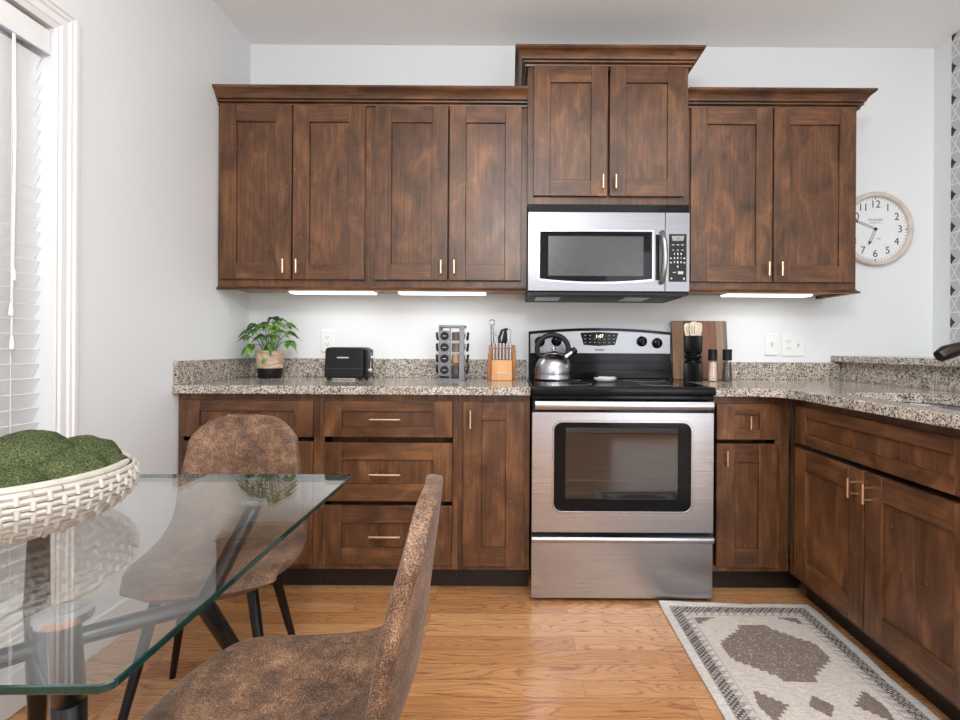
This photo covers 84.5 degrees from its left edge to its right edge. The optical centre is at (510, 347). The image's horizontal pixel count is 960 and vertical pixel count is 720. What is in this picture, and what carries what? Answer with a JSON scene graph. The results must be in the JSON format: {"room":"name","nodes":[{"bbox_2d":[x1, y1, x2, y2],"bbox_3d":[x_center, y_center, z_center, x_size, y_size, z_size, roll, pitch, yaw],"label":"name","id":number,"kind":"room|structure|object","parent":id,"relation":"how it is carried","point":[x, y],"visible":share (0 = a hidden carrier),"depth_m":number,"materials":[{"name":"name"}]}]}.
{"room":"kitchen","nodes":[
{"label":"kitchen","id":0,"kind":"room"},
{"bbox_2d":[0,0,250,678],"bbox_3d":[-1.486,-0.297,0.350,0.140,2.682,5.000,0,0,0],"label":"wall","id":1,"kind":"structure","parent":0,"point":[149,299],"depth_m":2.01,"materials":[{"name":"paint"}]},
{"bbox_2d":[0,28,21,603],"bbox_3d":[-1.525,-0.102,1.083,0.045,1.750,1.064,0,0,0],"label":"window","id":2,"kind":"structure","parent":1,"relation":"in","point":[15,592],"depth_m":1.58,"materials":[{"name":"white paint"}]},
{"bbox_2d":[0,0,49,617],"bbox_3d":[-1.446,-0.102,1.084,0.070,1.728,1.059,0,0,0],"label":"window blind","id":3,"kind":"object","parent":2,"relation":"attached to","point":[19,74],"visible":0.89,"depth_m":1.54,"materials":[{"name":"white paint"}]},
{"bbox_2d":[0,0,79,648],"bbox_3d":[-1.403,-0.101,1.083,0.028,1.912,1.226,0,0,0],"label":"trim","id":4,"kind":"structure","parent":1,"relation":"attached to","point":[64,26],"depth_m":1.65,"materials":[{"name":"white paint"}]},
{"bbox_2d":[0,598,148,719],"bbox_3d":[-1.417,0.985,0.040,0.014,0.120,4.380,0,0,0],"label":"baseboard","id":5,"kind":"structure","parent":1,"relation":"attached to","point":[10,705],"depth_m":1.75,"materials":[{"name":"white paint"}]},
{"bbox_2d":[7,543,950,719],"bbox_3d":[0.414,1.105,0.350,3.957,0.100,5.240,0,0,0],"label":"floor","id":6,"kind":"structure","parent":0,"point":[487,652],"depth_m":1.81,"materials":[{"name":"brown wood"}]},
{"bbox_2d":[0,474,351,719],"bbox_3d":[-0.844,0.689,0.934,0.880,0.723,0.855,0,0,-1],"label":"dining table","id":7,"kind":"object","parent":6,"relation":"on","point":[55,637],"visible":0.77,"depth_m":0.97,"materials":[{"name":"glass"},{"name":"green glass"},{"name":"black metal"}]},
{"bbox_2d":[0,450,140,545],"bbox_3d":[-0.957,0.274,0.965,0.455,0.105,0.457,0,0,-26],"label":"bowl","id":8,"kind":"object","parent":7,"relation":"on","point":[40,509],"visible":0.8,"depth_m":0.89,"materials":[{"name":"white wicker"}]},
{"bbox_2d":[0,467,49,487],"bbox_3d":[-0.846,0.255,0.895,0.115,0.100,0.117,0,0,0],"label":"clump","id":9,"kind":"object","parent":8,"relation":"in","point":[17,476],"visible":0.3,"depth_m":0.88,"materials":[{"name":"green plant"}]},
{"bbox_2d":[0,431,74,471],"bbox_3d":[-0.906,0.221,0.973,0.171,0.130,0.177,0,0,0],"label":"clump","id":10,"kind":"object","parent":8,"relation":"in","point":[23,448],"visible":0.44,"depth_m":0.94,"materials":[{"name":"green plant"}]},
{"bbox_2d":[18,429,66,438],"bbox_3d":[-0.970,0.232,1.067,0.158,0.127,0.157,0,0,0],"label":"clump","id":11,"kind":"object","parent":8,"relation":"in","point":[48,433],"visible":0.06,"depth_m":1.07,"materials":[{"name":"green plant"}]},
{"bbox_2d":[33,448,109,479],"bbox_3d":[-0.820,0.244,0.975,0.135,0.114,0.135,0,0,0],"label":"clump","id":12,"kind":"object","parent":8,"relation":"in","point":[68,462],"visible":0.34,"depth_m":0.94,"materials":[{"name":"green plant"}]},
{"bbox_2d":[65,435,121,453],"bbox_3d":[-0.870,0.234,1.066,0.142,0.111,0.140,0,0,0],"label":"clump","id":13,"kind":"object","parent":8,"relation":"in","point":[83,442],"visible":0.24,"depth_m":1.06,"materials":[{"name":"green plant"}]},
{"bbox_2d":[102,454,131,464],"bbox_3d":[-0.800,0.249,1.043,0.093,0.075,0.094,0,0,0],"label":"clump","id":14,"kind":"object","parent":8,"relation":"in","point":[112,459],"visible":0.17,"depth_m":1.04,"materials":[{"name":"green plant"}]},
{"bbox_2d":[117,415,306,719],"bbox_3d":[-0.853,0.640,1.563,0.443,0.820,0.501,0,0,-12],"label":"dining chair","id":15,"kind":"object","parent":6,"relation":"on","point":[207,511],"visible":0.91,"depth_m":1.69,"materials":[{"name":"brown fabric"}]},
{"bbox_2d":[178,394,324,584],"bbox_3d":[-1.120,0.621,2.522,0.601,0.850,0.654,0,0,0],"label":"base cabinet","id":16,"kind":"object","parent":6,"relation":"on","point":[300,412],"visible":0.34,"depth_m":2.23,"materials":[{"name":"brown wood"}]},
{"bbox_2d":[172,358,530,395],"bbox_3d":[-0.668,0.131,2.526,1.500,0.136,0.647,0,0,0],"label":"countertop","id":17,"kind":"structure","parent":16,"relation":"on","point":[299,375],"depth_m":2.40,"materials":[{"name":"stone"}]},
{"bbox_2d":[238,316,301,378],"bbox_3d":[-1.243,-0.001,2.702,0.347,0.322,0.212,0,0,0],"label":"potted plant","id":18,"kind":"object","parent":17,"relation":"on","point":[269,361],"visible":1,"depth_m":2.68,"materials":[{"name":"green plant"}]},
{"bbox_2d":[324,347,374,379],"bbox_3d":[-0.802,0.081,2.649,0.226,0.162,0.151,0,0,0],"label":"toaster","id":19,"kind":"object","parent":17,"relation":"on","point":[344,363],"visible":0.99,"depth_m":2.58,"materials":[{"name":"black plastic"}]},
{"bbox_2d":[333,378,356,379],"bbox_3d":[-0.822,0.157,2.615,0.110,0.006,0.030,0,0,0],"label":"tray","id":20,"kind":"object","parent":19,"relation":"on","point":[333,378],"depth_m":2.60,"materials":[{"name":"silver metal"}]},
{"bbox_2d":[438,325,466,380],"bbox_3d":[-0.293,0.028,2.665,0.134,0.274,0.132,0,0,0],"label":"spice rack","id":21,"kind":"object","parent":17,"relation":"on","point":[449,376],"visible":0.97,"depth_m":2.60,"materials":[{"name":"grey metal"}]},
{"bbox_2d":[440,366,448,373],"bbox_3d":[-0.329,0.113,2.629,0.042,0.042,0.067,0,0,0],"label":"spice jar","id":22,"kind":"object","parent":21,"relation":"in","point":[444,369],"visible":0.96,"depth_m":2.60,"materials":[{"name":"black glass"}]},
{"bbox_2d":[440,354,448,362],"bbox_3d":[-0.328,0.057,2.629,0.042,0.042,0.067,0,0,0],"label":"spice jar","id":23,"kind":"object","parent":21,"relation":"in","point":[444,358],"visible":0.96,"depth_m":2.60,"materials":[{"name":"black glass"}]},
{"bbox_2d":[440,343,448,351],"bbox_3d":[-0.328,0.001,2.629,0.042,0.042,0.067,0,0,0],"label":"spice jar","id":24,"kind":"object","parent":21,"relation":"in","point":[444,347],"visible":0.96,"depth_m":2.60,"materials":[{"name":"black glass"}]},
{"bbox_2d":[440,332,448,339],"bbox_3d":[-0.328,-0.055,2.629,0.042,0.042,0.067,0,0,0],"label":"spice jar","id":25,"kind":"object","parent":21,"relation":"in","point":[444,335],"visible":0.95,"depth_m":2.60,"materials":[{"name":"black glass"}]},
{"bbox_2d":[452,366,458,373],"bbox_3d":[-0.276,0.114,2.625,0.039,0.042,0.039,0,0,0],"label":"spice jar","id":26,"kind":"object","parent":21,"relation":"in","point":[455,369],"visible":0.94,"depth_m":2.61,"materials":[{"name":"green glass"}]},
{"bbox_2d":[452,355,458,362],"bbox_3d":[-0.275,0.058,2.625,0.039,0.042,0.039,0,0,0],"label":"spice jar","id":27,"kind":"object","parent":21,"relation":"in","point":[455,358],"visible":0.92,"depth_m":2.61,"materials":[{"name":"orange glass"}]},
{"bbox_2d":[452,343,458,351],"bbox_3d":[-0.275,0.002,2.625,0.039,0.042,0.039,0,0,0],"label":"spice jar","id":28,"kind":"object","parent":21,"relation":"in","point":[455,346],"visible":0.91,"depth_m":2.61,"materials":[{"name":"glass"}]},
{"bbox_2d":[452,332,458,340],"bbox_3d":[-0.275,-0.054,2.625,0.039,0.042,0.039,0,0,0],"label":"spice jar","id":29,"kind":"object","parent":21,"relation":"in","point":[455,335],"visible":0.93,"depth_m":2.61,"materials":[{"name":"brown glass"}]},
{"bbox_2d":[457,354,468,362],"bbox_3d":[-0.245,0.057,2.645,0.070,0.045,0.042,0,0,0],"label":"spice jar","id":30,"kind":"object","parent":21,"relation":"in","point":[467,357],"visible":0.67,"depth_m":2.63,"materials":[{"name":"clear glass"}]},
{"bbox_2d":[464,343,468,351],"bbox_3d":[-0.244,0.001,2.645,0.070,0.045,0.042,0,0,0],"label":"spice jar","id":31,"kind":"object","parent":21,"relation":"in","point":[467,347],"visible":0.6,"depth_m":2.63,"materials":[{"name":"clear glass"}]},
{"bbox_2d":[488,345,515,380],"bbox_3d":[-0.046,0.078,2.700,0.142,0.178,0.176,0,0,0],"label":"knife block","id":32,"kind":"object","parent":17,"relation":"on","point":[498,370],"visible":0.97,"depth_m":2.62,"materials":[{"name":"brown wood"}]},
{"bbox_2d":[489,319,494,345],"bbox_3d":[-0.099,-0.061,2.717,0.033,0.166,0.017,0,0,-19],"label":"honing steel","id":33,"kind":"object","parent":32,"relation":"in","point":[491,325],"visible":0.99,"depth_m":2.71,"materials":[{"name":"silver metal"}]},
{"bbox_2d":[492,343,494,359],"bbox_3d":[-0.087,0.021,2.648,0.014,0.085,0.013,0,0,0],"label":"steak knife","id":34,"kind":"object","parent":32,"relation":"on","point":[493,344],"visible":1,"depth_m":2.64,"materials":[{"name":"metal"}]},
{"bbox_2d":[496,343,497,359],"bbox_3d":[-0.070,0.021,2.648,0.014,0.085,0.013,0,0,0],"label":"steak knife","id":35,"kind":"object","parent":32,"relation":"on","point":[496,343],"visible":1,"depth_m":2.64,"materials":[{"name":"metal"}]},
{"bbox_2d":[499,343,501,359],"bbox_3d":[-0.053,0.021,2.648,0.014,0.085,0.013,0,0,0],"label":"steak knife","id":36,"kind":"object","parent":32,"relation":"on","point":[500,344],"visible":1,"depth_m":2.64,"materials":[{"name":"metal"}]},
{"bbox_2d":[498,328,507,345],"bbox_3d":[-0.041,-0.051,2.729,0.054,0.100,0.019,0,0,0],"label":"scissors","id":37,"kind":"object","parent":32,"relation":"in","point":[504,338],"visible":0.82,"depth_m":2.72,"materials":[{"name":"black plastic"}]},
{"bbox_2d":[502,343,504,359],"bbox_3d":[-0.037,0.021,2.648,0.014,0.085,0.013,0,0,0],"label":"steak knife","id":38,"kind":"object","parent":32,"relation":"on","point":[503,344],"visible":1,"depth_m":2.64,"materials":[{"name":"metal"}]},
{"bbox_2d":[506,343,507,359],"bbox_3d":[-0.020,0.021,2.648,0.014,0.085,0.013,0,0,0],"label":"steak knife","id":39,"kind":"object","parent":32,"relation":"on","point":[506,343],"visible":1,"depth_m":2.64,"materials":[{"name":"metal"}]},
{"bbox_2d":[507,329,510,345],"bbox_3d":[-0.011,-0.048,2.725,0.025,0.089,0.014,0,0,0],"label":"knife","id":40,"kind":"object","parent":32,"relation":"in","point":[509,330],"visible":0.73,"depth_m":2.72,"materials":[{"name":"metal"}]},
{"bbox_2d":[509,343,511,359],"bbox_3d":[-0.003,0.021,2.648,0.014,0.085,0.013,0,0,0],"label":"steak knife","id":41,"kind":"object","parent":32,"relation":"on","point":[510,344],"visible":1,"depth_m":2.64,"materials":[{"name":"metal"}]},
{"bbox_2d":[141,474,442,719],"bbox_3d":[-0.372,0.643,0.899,0.501,0.820,0.443,0,0,-4],"label":"dining chair","id":42,"kind":"object","parent":6,"relation":"on","point":[367,674],"visible":1,"depth_m":0.92,"materials":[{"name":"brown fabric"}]},
{"bbox_2d":[319,394,458,585],"bbox_3d":[-0.523,0.625,2.522,0.591,0.850,0.654,0,0,0],"label":"base cabinet","id":43,"kind":"object","parent":6,"relation":"on","point":[389,445],"visible":0.83,"depth_m":2.23,"materials":[{"name":"brown wood"}]},
{"bbox_2d":[457,395,529,585],"bbox_3d":[-0.074,0.628,2.522,0.305,0.850,0.654,0,0,0],"label":"base cabinet","id":44,"kind":"object","parent":6,"relation":"on","point":[494,430],"visible":0.97,"depth_m":2.23,"materials":[{"name":"brown wood"}]},
{"bbox_2d":[527,328,715,598],"bbox_3d":[0.461,0.478,2.474,0.756,1.156,0.729,0,0,0],"label":"stove","id":45,"kind":"object","parent":6,"relation":"on","point":[621,470],"visible":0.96,"depth_m":2.18,"materials":[{"name":"silver metal"}]},
{"bbox_2d":[535,332,577,380],"bbox_3d":[0.212,0.044,2.625,0.188,0.235,0.188,0,0,45],"label":"kettle","id":46,"kind":"object","parent":45,"relation":"on","point":[554,365],"visible":1,"depth_m":2.57,"materials":[{"name":"metal"}]},
{"bbox_2d":[594,376,616,381],"bbox_3d":[0.445,0.151,2.490,0.109,0.024,0.078,0,0,0],"label":"spoon rest","id":47,"kind":"object","parent":45,"relation":"on","point":[600,378],"visible":1,"depth_m":2.46,"materials":[{"name":"white ceramic"}]},
{"bbox_2d":[527,378,715,395],"bbox_3d":[0.462,0.180,2.453,0.755,0.036,0.595,0,0,0],"label":"cooktop","id":48,"kind":"object","parent":45,"relation":"in","point":[576,386],"depth_m":2.16,"materials":[{"name":"black glass"}]},
{"bbox_2d":[531,400,714,532],"bbox_3d":[0.461,0.491,2.156,0.749,0.546,0.095,0,0,0],"label":"oven","id":49,"kind":"object","parent":45,"relation":"in","point":[599,466],"depth_m":2.17,"materials":[{"name":"metal"}]},
{"bbox_2d":[710,397,779,587],"bbox_3d":[0.994,0.634,2.522,0.304,0.850,0.654,0,0,0],"label":"base cabinet","id":50,"kind":"object","parent":6,"relation":"on","point":[745,548],"visible":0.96,"depth_m":2.23,"materials":[{"name":"brown wood"}]},
{"bbox_2d":[771,398,797,587],"bbox_3d":[1.206,0.635,2.550,0.120,0.850,0.599,0,0,0],"label":"cabinet filler","id":51,"kind":"object","parent":6,"relation":"on","point":[782,578],"visible":0.27,"depth_m":2.25,"materials":[{"name":"brown wood"}]},
{"bbox_2d":[659,600,940,719],"bbox_3d":[0.914,1.049,1.331,0.617,0.019,1.662,0,0,0],"label":"rug","id":52,"kind":"object","parent":6,"relation":"on","point":[755,661],"visible":1,"depth_m":1.74,"materials":[{"name":"beige fabric"}]},
{"bbox_2d":[790,399,959,719],"bbox_3d":[1.446,0.637,1.748,0.630,0.850,0.975,0,0,0],"label":"base cabinet","id":53,"kind":"object","parent":6,"relation":"on","point":[875,530],"visible":1,"depth_m":1.66,"materials":[{"name":"brown wood"}]},
{"bbox_2d":[671,362,959,429],"bbox_3d":[1.306,0.146,1.724,0.924,0.130,2.249,0,0,0],"label":"countertop","id":54,"kind":"structure","parent":53,"relation":"on","point":[814,382],"depth_m":2.19,"materials":[{"name":"stone"}]},
{"bbox_2d":[683,336,702,381],"bbox_3d":[0.917,0.058,2.655,0.092,0.229,0.092,0,0,0],"label":"utensil crock","id":55,"kind":"object","parent":54,"relation":"on","point":[692,367],"visible":0.98,"depth_m":2.62,"materials":[{"name":"black ceramic"}]},
{"bbox_2d":[684,323,689,335],"bbox_3d":[0.892,-0.089,2.657,0.038,0.065,0.010,0,0,0],"label":"wooden spatula","id":56,"kind":"object","parent":55,"relation":"on","point":[686,326],"visible":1,"depth_m":2.65,"materials":[{"name":"brown wood"}]},
{"bbox_2d":[689,322,696,335],"bbox_3d":[0.913,-0.092,2.643,0.038,0.071,0.011,0,0,0],"label":"wooden spatula","id":57,"kind":"object","parent":55,"relation":"on","point":[692,326],"visible":1,"depth_m":2.64,"materials":[{"name":"brown wood"}]},
{"bbox_2d":[683,336,702,350],"bbox_3d":[0.917,-0.017,2.655,0.092,0.079,0.092,0,0,0],"label":"cup","id":58,"kind":"object","parent":55,"relation":"on","point":[691,343],"depth_m":2.62,"materials":[{"name":"black plastic"}]},
{"bbox_2d":[696,322,701,335],"bbox_3d":[0.943,-0.090,2.653,0.038,0.069,0.010,0,0,0],"label":"wooden spatula","id":59,"kind":"object","parent":55,"relation":"on","point":[699,325],"visible":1,"depth_m":2.65,"materials":[{"name":"brown wood"}]},
{"bbox_2d":[671,321,727,379],"bbox_3d":[1.000,0.016,2.795,0.292,0.311,0.062,0,0,0],"label":"cutting board","id":60,"kind":"object","parent":54,"relation":"on","point":[714,333],"visible":0.62,"depth_m":2.79,"materials":[{"name":"brown wood"}]},
{"bbox_2d":[708,349,717,381],"bbox_3d":[1.018,0.091,2.660,0.050,0.163,0.050,0,0,0],"label":"salt grinder","id":61,"kind":"object","parent":54,"relation":"on","point":[712,353],"visible":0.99,"depth_m":2.64,"materials":[{"name":"clear glass"}]},
{"bbox_2d":[722,349,732,381],"bbox_3d":[1.091,0.092,2.660,0.050,0.163,0.050,0,0,0],"label":"pepper grinder","id":62,"kind":"object","parent":54,"relation":"on","point":[727,353],"visible":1,"depth_m":2.64,"materials":[{"name":"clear glass"}]},
{"bbox_2d":[902,402,959,410],"bbox_3d":[1.416,0.299,1.675,0.385,0.175,0.710,0,0,0],"label":"sink","id":63,"kind":"object","parent":54,"relation":"in","point":[924,404],"visible":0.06,"depth_m":1.95,"materials":[{"name":"metal"}]},
{"bbox_2d":[933,342,959,361],"bbox_3d":[1.554,0.076,1.690,0.385,0.201,0.060,0,0,0],"label":"faucet","id":64,"kind":"object","parent":54,"relation":"on","point":[946,352],"visible":1,"depth_m":1.68,"materials":[{"name":"brown metal"}]},
{"bbox_2d":[831,356,959,391],"bbox_3d":[1.920,0.556,1.679,0.394,1.017,2.338,0,0,0],"label":"raised bar","id":65,"kind":"object","parent":6,"relation":"on","point":[905,371],"visible":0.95,"depth_m":2.37,"materials":[{"name":"stone"}]},
{"bbox_2d":[213,0,959,47],"bbox_3d":[0.431,-1.676,0.350,3.957,0.100,5.240,0,0,0],"label":"ceiling","id":66,"kind":"structure","parent":0,"point":[710,23],"depth_m":2.63,"materials":[{"name":"paint"}]},
{"bbox_2d":[249,44,933,542],"bbox_3d":[0.422,-0.285,2.910,3.957,2.682,0.120,0,0,0],"label":"wall","id":67,"kind":"structure","parent":0,"point":[892,313],"depth_m":2.85,"materials":[{"name":"paint"}]},
{"bbox_2d":[218,105,383,292],"bbox_3d":[-1.045,-0.739,2.669,0.736,0.893,0.360,0,0,0],"label":"upper cabinet","id":68,"kind":"object","parent":67,"relation":"attached to","point":[294,194],"visible":0.97,"depth_m":2.53,"materials":[{"name":"brown wood"}]},
{"bbox_2d":[288,290,377,294],"bbox_3d":[-0.892,-0.279,2.650,0.423,0.024,0.100,0,0,0],"label":"lamp","id":69,"kind":"object","parent":68,"relation":"attached to","point":[290,291],"visible":0.62,"depth_m":2.61,"materials":[{"name":"white paint"}]},
{"bbox_2d":[212,84,527,107],"bbox_3d":[-0.665,-1.198,2.514,1.490,0.076,0.061,0,0,0],"label":"crown molding","id":70,"kind":"structure","parent":68,"relation":"attached to","point":[226,94],"depth_m":2.51,"materials":[{"name":"brown wood"}]},
{"bbox_2d":[216,286,525,291],"bbox_3d":[-0.671,-0.283,2.546,1.490,0.020,0.034,0,0,0],"label":"rail","id":71,"kind":"object","parent":68,"relation":"attached to","point":[297,288],"visible":1,"depth_m":2.54,"materials":[{"name":"brown wood"}]},
{"bbox_2d":[321,330,334,351],"bbox_3d":[-0.990,-0.034,2.845,0.073,0.118,0.008,0,0,0],"label":"wall socket","id":72,"kind":"object","parent":67,"relation":"attached to","point":[327,336],"visible":0.85,"depth_m":2.84,"materials":[{"name":"white plastic"}]},
{"bbox_2d":[173,358,525,384],"bbox_3d":[-0.668,0.113,2.530,1.500,0.100,0.639,0,0,0],"label":"backsplash","id":73,"kind":"structure","parent":67,"relation":"attached to","point":[189,371],"depth_m":2.83,"materials":[{"name":"stone"}]},
{"bbox_2d":[371,106,526,293],"bbox_3d":[-0.299,-0.734,2.669,0.752,0.893,0.360,0,0,0],"label":"upper cabinet","id":74,"kind":"object","parent":67,"relation":"attached to","point":[449,184],"visible":1,"depth_m":2.54,"materials":[{"name":"brown wood"}]},
{"bbox_2d":[397,291,486,295],"bbox_3d":[-0.343,-0.276,2.650,0.440,0.024,0.100,0,0,0],"label":"lamp","id":75,"kind":"object","parent":74,"relation":"attached to","point":[399,292],"visible":0.56,"depth_m":2.61,"materials":[{"name":"white paint"}]},
{"bbox_2d":[527,65,687,208],"bbox_3d":[0.459,-1.009,2.647,0.760,0.682,0.404,0,0,0],"label":"upper cabinet","id":76,"kind":"object","parent":67,"relation":"attached to","point":[616,135],"visible":0.98,"depth_m":2.49,"materials":[{"name":"brown wood"}]},
{"bbox_2d":[525,204,689,302],"bbox_3d":[0.452,-0.451,2.611,0.747,0.426,0.473,0,0,0],"label":"microwave","id":77,"kind":"object","parent":76,"relation":"attached to","point":[577,253],"visible":1,"depth_m":2.44,"materials":[{"name":"silver metal"}]},
{"bbox_2d":[515,44,705,85],"bbox_3d":[0.461,-1.363,2.643,0.884,0.076,0.410,0,0,0],"label":"crown molding","id":78,"kind":"structure","parent":76,"relation":"attached to","point":[526,55],"depth_m":2.47,"materials":[{"name":"brown wood"}]},
{"bbox_2d":[671,362,839,379],"bbox_3d":[1.306,0.128,2.839,0.924,0.094,0.020,0,0,0],"label":"backsplash","id":79,"kind":"structure","parent":67,"relation":"attached to","point":[740,370],"depth_m":2.83,"materials":[{"name":"stone"}]},
{"bbox_2d":[764,333,777,354],"bbox_3d":[1.406,-0.016,2.841,0.074,0.118,0.018,0,0,0],"label":"light switch","id":80,"kind":"object","parent":67,"relation":"attached to","point":[770,339],"visible":1,"depth_m":2.84,"materials":[{"name":"white plastic"}]},
{"bbox_2d":[687,108,855,295],"bbox_3d":[1.252,-0.725,2.669,0.828,0.893,0.360,0,0,0],"label":"upper cabinet","id":81,"kind":"object","parent":67,"relation":"attached to","point":[771,199],"visible":0.95,"depth_m":2.53,"materials":[{"name":"brown wood"}]},
{"bbox_2d":[719,293,812,296],"bbox_3d":[1.282,-0.266,2.650,0.430,0.024,0.100,0,0,0],"label":"lamp","id":82,"kind":"object","parent":81,"relation":"attached to","point":[720,294],"visible":0.55,"depth_m":2.61,"materials":[{"name":"white paint"}]},
{"bbox_2d":[688,288,860,298],"bbox_3d":[1.258,-0.271,2.688,0.844,0.020,0.319,0,0,0],"label":"rail","id":83,"kind":"object","parent":81,"relation":"attached to","point":[828,293],"visible":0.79,"depth_m":2.54,"materials":[{"name":"brown wood"}]},
{"bbox_2d":[688,87,877,111],"bbox_3d":[1.286,-1.186,2.666,0.889,0.076,0.364,0,0,0],"label":"crown molding","id":84,"kind":"structure","parent":81,"relation":"attached to","point":[698,97],"depth_m":2.51,"materials":[{"name":"brown wood"}]},
{"bbox_2d":[781,334,803,355],"bbox_3d":[1.522,-0.011,2.841,0.122,0.118,0.018,0,0,0],"label":"wall socket","id":85,"kind":"object","parent":67,"relation":"attached to","point":[791,344],"visible":1,"depth_m":2.84,"materials":[{"name":"white plastic"}]},
{"bbox_2d":[786,339,791,350],"bbox_3d":[1.499,-0.011,2.842,0.034,0.066,0.002,0,0,0],"label":"socket","id":86,"kind":"object","parent":85,"relation":"attached to","point":[788,341],"depth_m":2.84,"materials":[{"name":"white plastic"}]},
{"bbox_2d":[856,192,913,265],"bbox_3d":[1.962,-0.635,2.833,0.396,0.396,0.033,0,0,0],"label":"wall clock","id":87,"kind":"object","parent":67,"relation":"attached to","point":[884,223],"visible":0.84,"depth_m":2.84,"materials":[{"name":"white plastic"}]},
{"bbox_2d":[932,36,951,356],"bbox_3d":[2.341,-0.274,0.350,0.120,2.682,5.000,0,0,0],"label":"wall","id":88,"kind":"structure","parent":0,"point":[942,52],"depth_m":2.79,"materials":[{"name":"paint"}]},
{"bbox_2d":[950,30,959,356],"bbox_3d":[2.279,-0.324,1.491,0.004,2.581,2.482,0,0,0],"label":"covering","id":89,"kind":"object","parent":88,"relation":"attached to","point":[955,75],"visible":0.6,"depth_m":2.70,"materials":[{"name":"paper"}]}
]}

